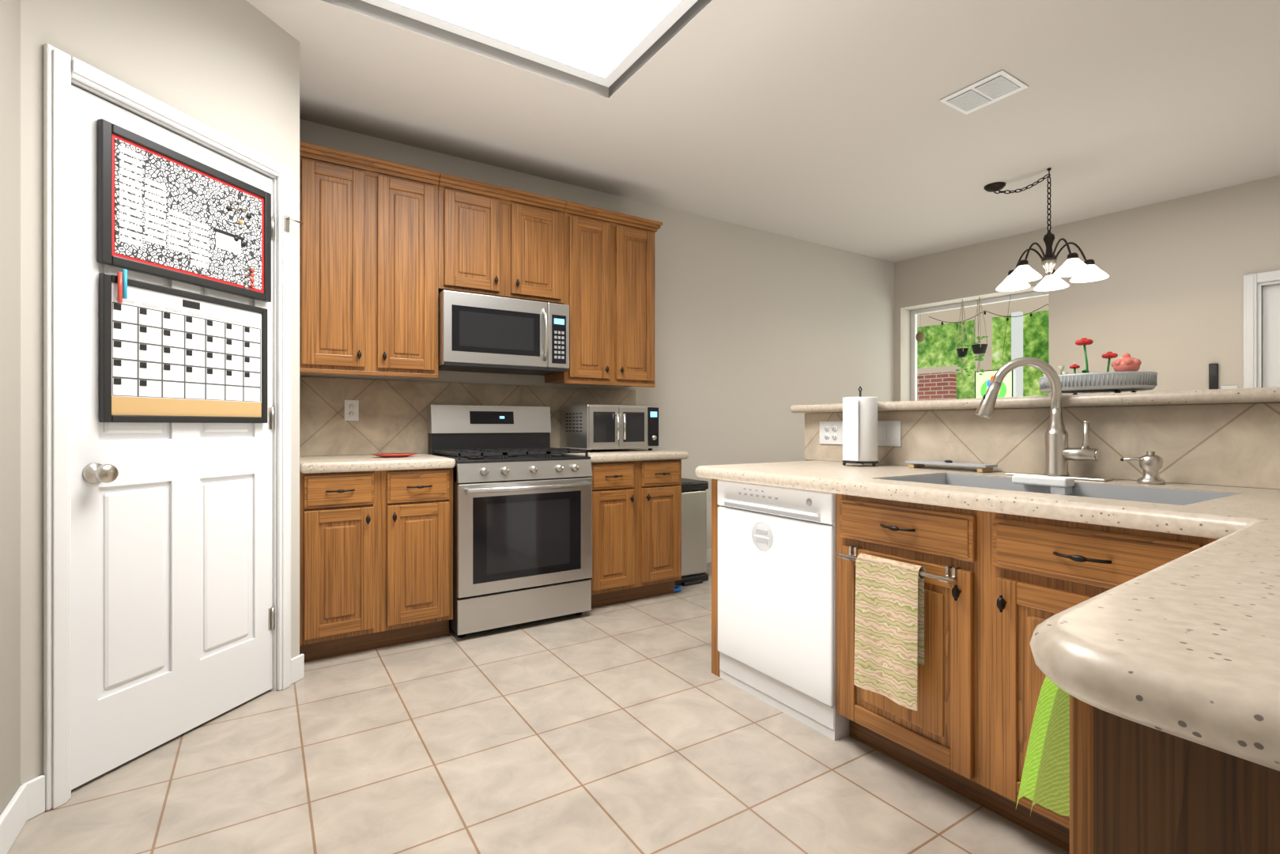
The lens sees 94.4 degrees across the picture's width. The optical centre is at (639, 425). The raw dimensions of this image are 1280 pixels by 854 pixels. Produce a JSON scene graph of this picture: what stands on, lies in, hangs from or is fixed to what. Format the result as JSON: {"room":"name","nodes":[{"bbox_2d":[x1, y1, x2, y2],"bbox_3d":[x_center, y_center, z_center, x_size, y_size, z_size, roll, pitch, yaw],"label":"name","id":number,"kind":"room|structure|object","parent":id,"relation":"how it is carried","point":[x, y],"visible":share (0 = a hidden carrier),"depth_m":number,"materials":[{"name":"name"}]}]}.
{"room":"kitchen","nodes":[
{"label":"kitchen","id":0,"kind":"room"},
{"bbox_2d":[0,0,20,815],"bbox_3d":[-1.343,-0.281,0.969,0.100,2.743,4.520,0,0,-32],"label":"wall","id":1,"kind":"structure","parent":0,"point":[9,398],"depth_m":1.56,"materials":[{"name":"beige paint"}]},
{"bbox_2d":[0,784,26,853],"bbox_3d":[-0.995,1.038,0.529,0.014,0.105,2.604,0,0,-32],"label":"baseboard","id":2,"kind":"structure","parent":1,"relation":"attached to","point":[13,817],"depth_m":1.54,"materials":[{"name":"white"}]},
{"bbox_2d":[20,0,299,785],"bbox_3d":[-1.633,-0.281,2.102,0.100,2.743,0.953,0,0,14],"label":"wall","id":3,"kind":"structure","parent":0,"point":[229,68],"depth_m":1.93,"materials":[{"name":"beige paint"}]},
{"bbox_2d":[21,653,304,821],"bbox_3d":[-1.577,1.038,2.094,0.014,0.105,0.965,0,0,14],"label":"baseboard","id":4,"kind":"structure","parent":3,"relation":"attached to","point":[35,796],"depth_m":1.66,"materials":[{"name":"white"}]},
{"bbox_2d":[43,43,290,811],"bbox_3d":[-1.622,0.005,2.094,0.123,2.172,0.844,0,0,14],"label":"door frame","id":5,"kind":"structure","parent":3,"relation":"attached to","point":[61,69],"depth_m":1.71,"materials":[{"name":"white wood"}]},
{"bbox_2d":[71,84,274,789],"bbox_3d":[-1.608,0.035,2.087,0.549,2.088,0.527,0,0,-32],"label":"pantry door","id":6,"kind":"structure","parent":3,"relation":"in","point":[172,617],"depth_m":1.98,"materials":[{"name":"white paint"}]},
{"bbox_2d":[98,268,267,422],"bbox_3d":[-1.574,-0.250,2.100,0.036,0.482,0.588,0,0,14],"label":"calendar board","id":7,"kind":"object","parent":6,"relation":"attached to","point":[169,355],"visible":0.98,"depth_m":2.04,"materials":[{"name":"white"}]},
{"bbox_2d":[97,118,271,302],"bbox_3d":[-1.579,-0.719,2.108,0.023,0.440,0.610,0,0,14],"label":"memo board","id":8,"kind":"object","parent":6,"relation":"attached to","point":[164,212],"visible":1,"depth_m":2.04,"materials":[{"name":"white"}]},
{"bbox_2d":[283,215,303,232],"bbox_3d":[-1.450,-0.837,2.482,0.071,0.065,0.059,0,0,-32],"label":"hook","id":9,"kind":"object","parent":3,"relation":"attached to","point":[286,223],"visible":0.98,"depth_m":2.45,"materials":[{"name":"white metal"}]},
{"bbox_2d":[7,562,1069,853],"bbox_3d":[1.316,1.141,2.828,7.050,0.100,4.600,0,0,-32],"label":"floor","id":10,"kind":"structure","parent":0,"point":[636,726],"depth_m":1.87,"materials":[{"name":"tile"}]},
{"bbox_2d":[299,468,453,661],"bbox_3d":[-1.393,0.653,3.080,0.683,0.875,0.660,0,0,-32],"label":"base cabinet","id":11,"kind":"object","parent":10,"relation":"on","point":[375,559],"visible":1,"depth_m":2.83,"materials":[{"name":"brown wood"}]},
{"bbox_2d":[299,453,455,473],"bbox_3d":[-1.393,0.191,3.085,0.685,0.048,0.653,0,0,-32],"label":"countertop","id":12,"kind":"structure","parent":11,"relation":"on","point":[336,463],"depth_m":2.85,"materials":[{"name":"beige stone"}]},
{"bbox_2d":[371,453,416,456],"bbox_3d":[-1.290,0.157,3.113,0.220,0.016,0.150,0,0,-32],"label":"dish","id":13,"kind":"object","parent":12,"relation":"on","point":[394,454],"visible":0.98,"depth_m":3.08,"materials":[{"name":"red ceramic"}]},
{"bbox_2d":[427,404,592,637],"bbox_3d":[-0.756,0.485,3.428,0.756,1.212,0.732,0,0,-32],"label":"range","id":14,"kind":"object","parent":10,"relation":"on","point":[522,521],"visible":0.98,"depth_m":3.20,"materials":[{"name":"silver metal"}]},
{"bbox_2d":[589,459,681,607],"bbox_3d":[-0.171,0.653,3.858,0.683,0.875,0.660,0,0,-32],"label":"base cabinet","id":15,"kind":"object","parent":10,"relation":"on","point":[636,530],"visible":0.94,"depth_m":3.63,"materials":[{"name":"brown wood"}]},
{"bbox_2d":[563,448,688,462],"bbox_3d":[-0.162,0.191,3.869,0.717,0.048,0.653,0,0,-32],"label":"countertop","id":16,"kind":"structure","parent":15,"relation":"on","point":[617,454],"depth_m":3.63,"materials":[{"name":"beige stone"}]},
{"bbox_2d":[561,404,658,452],"bbox_3d":[-0.189,0.018,3.914,0.531,0.295,0.432,0,0,-32],"label":"toaster oven","id":17,"kind":"object","parent":16,"relation":"on","point":[589,428],"visible":1,"depth_m":3.75,"materials":[{"name":"silver metal"}]},
{"bbox_2d":[673,585,681,592],"bbox_3d":[0.223,1.078,3.911,0.104,0.024,0.104,0,0,-32],"label":"ring","id":18,"kind":"object","parent":10,"relation":"on","point":[677,588],"visible":0.4,"depth_m":3.88,"materials":[{"name":"blue plastic"}]},
{"bbox_2d":[674,477,708,585],"bbox_3d":[0.260,0.741,4.225,0.310,0.700,0.410,0,0,-32],"label":"trash can","id":19,"kind":"object","parent":10,"relation":"on","point":[693,531],"visible":0.52,"depth_m":4.10,"materials":[{"name":"silver metal"}]},
{"bbox_2d":[711,479,719,676],"bbox_3d":[0.748,0.661,2.478,0.628,0.860,0.693,0,0,-32],"label":"base cabinet","id":20,"kind":"object","parent":10,"relation":"on","point":[715,653],"depth_m":2.59,"materials":[{"name":"brown wood"}]},
{"bbox_2d":[717,479,849,740],"bbox_3d":[0.749,0.662,2.459,0.632,0.858,0.612,0,0,-32],"label":"dishwasher","id":21,"kind":"object","parent":10,"relation":"on","point":[777,597],"visible":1,"depth_m":2.24,"materials":[{"name":"white plastic"},{"name":"white painted metal"}]},
{"bbox_2d":[836,493,1217,852],"bbox_3d":[1.228,0.661,1.725,0.628,0.860,1.130,0,0,-32],"label":"base cabinet","id":22,"kind":"object","parent":10,"relation":"on","point":[964,729],"depth_m":1.64,"materials":[{"name":"brown wood"}]},
{"bbox_2d":[837,545,959,583],"bbox_3d":[0.785,0.421,1.815,0.060,0.040,0.390,0,0,-32],"label":"towel bar","id":23,"kind":"object","parent":22,"relation":"attached to","point":[946,578],"visible":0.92,"depth_m":1.69,"materials":[{"name":"grey metal"}]},
{"bbox_2d":[853,553,925,710],"bbox_3d":[0.755,0.615,1.802,0.056,0.412,0.210,0,0,-32],"label":"towel","id":24,"kind":"object","parent":23,"relation":"hanging from","point":[889,629],"visible":0.98,"depth_m":1.78,"materials":[{"name":"beige fabric"}]},
{"bbox_2d":[694,460,1279,770],"bbox_3d":[0.789,0.292,1.498,1.846,0.253,2.518,0,0,-32],"label":"countertop","id":25,"kind":"structure","parent":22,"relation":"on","point":[1187,647],"depth_m":0.60,"materials":[{"name":"beige stone"}]},
{"bbox_2d":[842,385,878,466],"bbox_3d":[0.980,0.002,2.630,0.151,0.353,0.156,0,0,-32],"label":"paper towel holder","id":26,"kind":"object","parent":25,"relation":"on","point":[860,429],"visible":1,"depth_m":2.57,"materials":[{"name":"white paper"}]},
{"bbox_2d":[905,460,997,471],"bbox_3d":[1.247,0.159,2.387,0.090,0.039,0.330,0,0,-32],"label":"sink caddy","id":27,"kind":"object","parent":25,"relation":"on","point":[982,467],"visible":1,"depth_m":2.35,"materials":[{"name":"grey stone"}]},
{"bbox_2d":[974,356,1113,481],"bbox_3d":[1.362,-0.030,2.020,0.182,0.416,0.357,0,0,-32],"label":"faucet","id":28,"kind":"object","parent":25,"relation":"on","point":[1059,453],"visible":0.98,"depth_m":2.01,"materials":[{"name":"grey metal"}]},
{"bbox_2d":[1120,451,1165,483],"bbox_3d":[1.560,0.129,1.833,0.085,0.098,0.096,0,0,-32],"label":"soap dispenser","id":29,"kind":"object","parent":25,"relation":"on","point":[1150,464],"visible":1,"depth_m":1.81,"materials":[{"name":"grey metal"}]},
{"bbox_2d":[1069,694,1279,853],"bbox_3d":[1.003,0.661,0.564,1.034,0.860,0.629,0,0,-32],"label":"base cabinet","id":30,"kind":"object","parent":10,"relation":"on","point":[1136,787],"visible":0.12,"depth_m":0.49,"materials":[{"name":"brown wood"}]},
{"bbox_2d":[1015,675,1069,815],"bbox_3d":[0.478,0.338,0.643,0.221,0.216,0.072,0,0,-32],"label":"towel","id":31,"kind":"object","parent":30,"relation":"hanging from","point":[1045,780],"visible":0.46,"depth_m":0.62,"materials":[{"name":"green fabric"}]},
{"bbox_2d":[299,119,894,549],"bbox_3d":[0.061,-0.281,4.472,6.500,2.743,0.120,0,0,-32],"label":"wall","id":32,"kind":"structure","parent":0,"point":[758,333],"depth_m":4.86,"materials":[{"name":"beige paint"}]},
{"bbox_2d":[299,141,440,377],"bbox_3d":[-1.475,-0.826,3.209,0.683,1.127,0.353,0,0,-32],"label":"upper cabinet","id":33,"kind":"object","parent":32,"relation":"attached to","point":[368,266],"visible":0.83,"depth_m":3.09,"materials":[{"name":"brown wood"}]},
{"bbox_2d":[299,377,635,456],"bbox_3d":[-0.944,0.040,3.753,2.161,0.602,0.012,0,0,-32],"label":"tile backsplash","id":34,"kind":"structure","parent":32,"relation":"attached to","point":[393,416],"depth_m":3.44,"materials":[{"name":"beige tile"}]},
{"bbox_2d":[344,400,358,420],"bbox_3d":[-1.613,-0.084,3.313,0.072,0.116,0.008,0,0,-32],"label":"outlet","id":35,"kind":"object","parent":34,"relation":"attached to","point":[351,409],"visible":1,"depth_m":3.31,"materials":[{"name":"white plastic"}]},
{"bbox_2d":[437,173,566,304],"bbox_3d":[-0.864,-1.075,3.599,0.762,0.627,0.353,0,0,-32],"label":"upper cabinet","id":36,"kind":"object","parent":32,"relation":"attached to","point":[495,240],"visible":0.96,"depth_m":3.45,"materials":[{"name":"brown wood"}]},
{"bbox_2d":[437,290,569,375],"bbox_3d":[-0.842,-0.533,3.563,0.754,0.407,0.431,0,0,-32],"label":"microwave","id":37,"kind":"object","parent":36,"relation":"attached to","point":[481,333],"visible":0.98,"depth_m":3.40,"materials":[{"name":"silver metal"}]},
{"bbox_2d":[544,200,662,387],"bbox_3d":[-0.237,-0.826,3.998,0.721,1.127,0.353,0,0,-32],"label":"upper cabinet","id":38,"kind":"object","parent":32,"relation":"attached to","point":[609,277],"visible":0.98,"depth_m":3.85,"materials":[{"name":"brown wood"}]},
{"bbox_2d":[706,549,711,562],"bbox_3d":[1.249,1.038,5.149,3.070,0.105,0.014,0,0,-32],"label":"baseboard","id":39,"kind":"structure","parent":32,"relation":"attached to","point":[708,556],"depth_m":4.70,"materials":[{"name":"white"}]},
{"bbox_2d":[246,0,1279,262],"bbox_3d":[1.274,-1.702,2.801,7.150,0.100,4.800,0,0,-32],"label":"ceiling","id":40,"kind":"structure","parent":0,"point":[836,123],"depth_m":3.10,"materials":[{"name":"grey paint"}]},
{"bbox_2d":[321,0,712,98],"bbox_3d":[-0.357,-1.712,2.095,1.340,0.119,1.340,0,0,-32],"label":"ceiling light","id":41,"kind":"object","parent":40,"relation":"attached to","point":[607,43],"visible":0.96,"depth_m":2.54,"materials":[{"name":"white plastic"}]},
{"bbox_2d":[939,69,1028,114],"bbox_3d":[1.705,-1.645,2.943,0.250,0.011,0.305,0,0,-32],"label":"ceiling vent","id":42,"kind":"object","parent":40,"relation":"in","point":[997,86],"visible":1,"depth_m":2.92,"materials":[{"name":"white metal"}]},
{"bbox_2d":[983,167,1109,291],"bbox_3d":[2.597,-1.287,3.856,0.609,0.728,0.674,0,0,-32],"label":"chandelier","id":43,"kind":"object","parent":40,"relation":"hanging from","point":[1021,275],"visible":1,"depth_m":3.79,"materials":[{"name":"dark bronze"},{"name":"frosted white glass"}]},
{"bbox_2d":[804,459,1277,489],"bbox_3d":[1.609,0.514,2.056,0.115,1.154,2.579,0,0,-32],"label":"wall","id":44,"kind":"structure","parent":0,"point":[1112,478],"depth_m":1.96,"materials":[{"name":"beige paint"}]},
{"bbox_2d":[789,386,1279,413],"bbox_3d":[1.667,-0.085,2.114,0.445,0.040,2.613,0,0,-32],"label":"countertop","id":45,"kind":"structure","parent":44,"relation":"on","point":[1238,395],"depth_m":1.96,"materials":[{"name":"beige stone"}]},
{"bbox_2d":[1038,337,1157,394],"bbox_3d":[1.649,-0.213,2.146,0.304,0.214,0.345,0,0,-32],"label":"tray","id":46,"kind":"object","parent":45,"relation":"on","point":[1126,375],"visible":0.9,"depth_m":2.04,"materials":[{"name":"grey metal"}]},
{"bbox_2d":[804,402,1279,489],"bbox_3d":[1.558,0.058,2.020,0.010,0.241,2.574,0,0,-32],"label":"tile backsplash","id":47,"kind":"structure","parent":44,"relation":"attached to","point":[1229,444],"depth_m":1.98,"materials":[{"name":"beige tile"}]},
{"bbox_2d":[819,420,842,444],"bbox_3d":[0.952,0.036,2.953,0.008,0.116,0.144,0,0,-32],"label":"outlet","id":48,"kind":"object","parent":47,"relation":"attached to","point":[831,432],"visible":0.96,"depth_m":2.95,"materials":[{"name":"white plastic"}]},
{"bbox_2d":[877,420,901,446],"bbox_3d":[1.119,0.036,2.691,0.007,0.116,0.144,0,0,-32],"label":"outlet","id":49,"kind":"object","parent":47,"relation":"attached to","point":[889,432],"visible":0.9,"depth_m":2.67,"materials":[{"name":"white plastic"}]},
{"bbox_2d":[894,175,1279,401],"bbox_3d":[4.086,-0.281,4.328,0.300,2.743,5.500,0,0,-38],"label":"wall","id":50,"kind":"structure","parent":0,"point":[1164,300],"depth_m":4.44,"materials":[{"name":"beige paint"}]},
{"bbox_2d":[910,290,1049,400],"bbox_3d":[3.100,-0.504,5.512,0.280,1.350,1.320,0,0,-38],"label":"window","id":51,"kind":"structure","parent":50,"relation":"in","point":[914,346],"depth_m":5.54,"materials":[{"name":"white"}]},
{"bbox_2d":[915,297,988,376],"bbox_3d":[2.957,-0.818,5.640,0.131,0.719,0.690,0,0,-38],"label":"hanging plant","id":52,"kind":"object","parent":51,"relation":"hanging from","point":[978,348],"visible":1,"depth_m":5.50,"materials":[{"name":"green plant"}]},
{"bbox_2d":[1208,362,1218,389],"bbox_3d":[4.019,-0.339,4.150,0.022,0.190,0.047,0,0,-38],"label":"remote holder","id":53,"kind":"object","parent":50,"relation":"attached to","point":[1213,375],"visible":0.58,"depth_m":4.14,"materials":[{"name":"black plastic"}]},
{"bbox_2d":[1220,385,1237,388],"bbox_3d":[4.072,-0.214,4.094,0.010,0.120,0.080,0,0,-38],"label":"switch plate","id":54,"kind":"object","parent":50,"relation":"attached to","point":[1228,387],"visible":0.19,"depth_m":4.10,"materials":[{"name":"white plastic"}]},
{"bbox_2d":[1243,269,1279,388],"bbox_3d":[4.467,0.034,3.686,0.144,2.115,0.990,0,0,-39],"label":"door frame","id":55,"kind":"structure","parent":50,"relation":"attached to","point":[1252,331],"depth_m":3.99,"materials":[{"name":"white wood"}]},
{"bbox_2d":[1262,284,1279,387],"bbox_3d":[4.480,0.070,3.696,0.045,2.018,0.820,0,0,-38],"label":"patio door","id":56,"kind":"structure","parent":50,"relation":"in","point":[1270,336],"depth_m":3.97,"materials":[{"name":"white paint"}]},
{"label":"outside","id":57,"kind":"structure","parent":0,"visible":0},
{"bbox_2d":[917,366,960,400],"bbox_3d":[4.346,0.266,12.307,0.300,2.650,4.300,0,0,-38],"label":"brick house","id":58,"kind":"structure","parent":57,"point":[940,379],"depth_m":10.78,"materials":[{"name":"brick"}]},
{"bbox_2d":[917,309,1049,399],"bbox_3d":[6.583,-1.909,7.257,6.250,8.000,21.000,0,0,-38],"label":"foliage","id":59,"kind":"object","parent":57,"point":[1027,392],"depth_m":11.72,"materials":[{"name":"green plant"}]},
{"bbox_2d":[917,294,1049,396],"bbox_3d":[4.884,-0.374,6.424,3.250,3.130,6.600,0,0,-38],"label":"patio","id":60,"kind":"structure","parent":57,"point":[1024,304],"depth_m":8.37,"materials":[{"name":"paint"}]}
]}

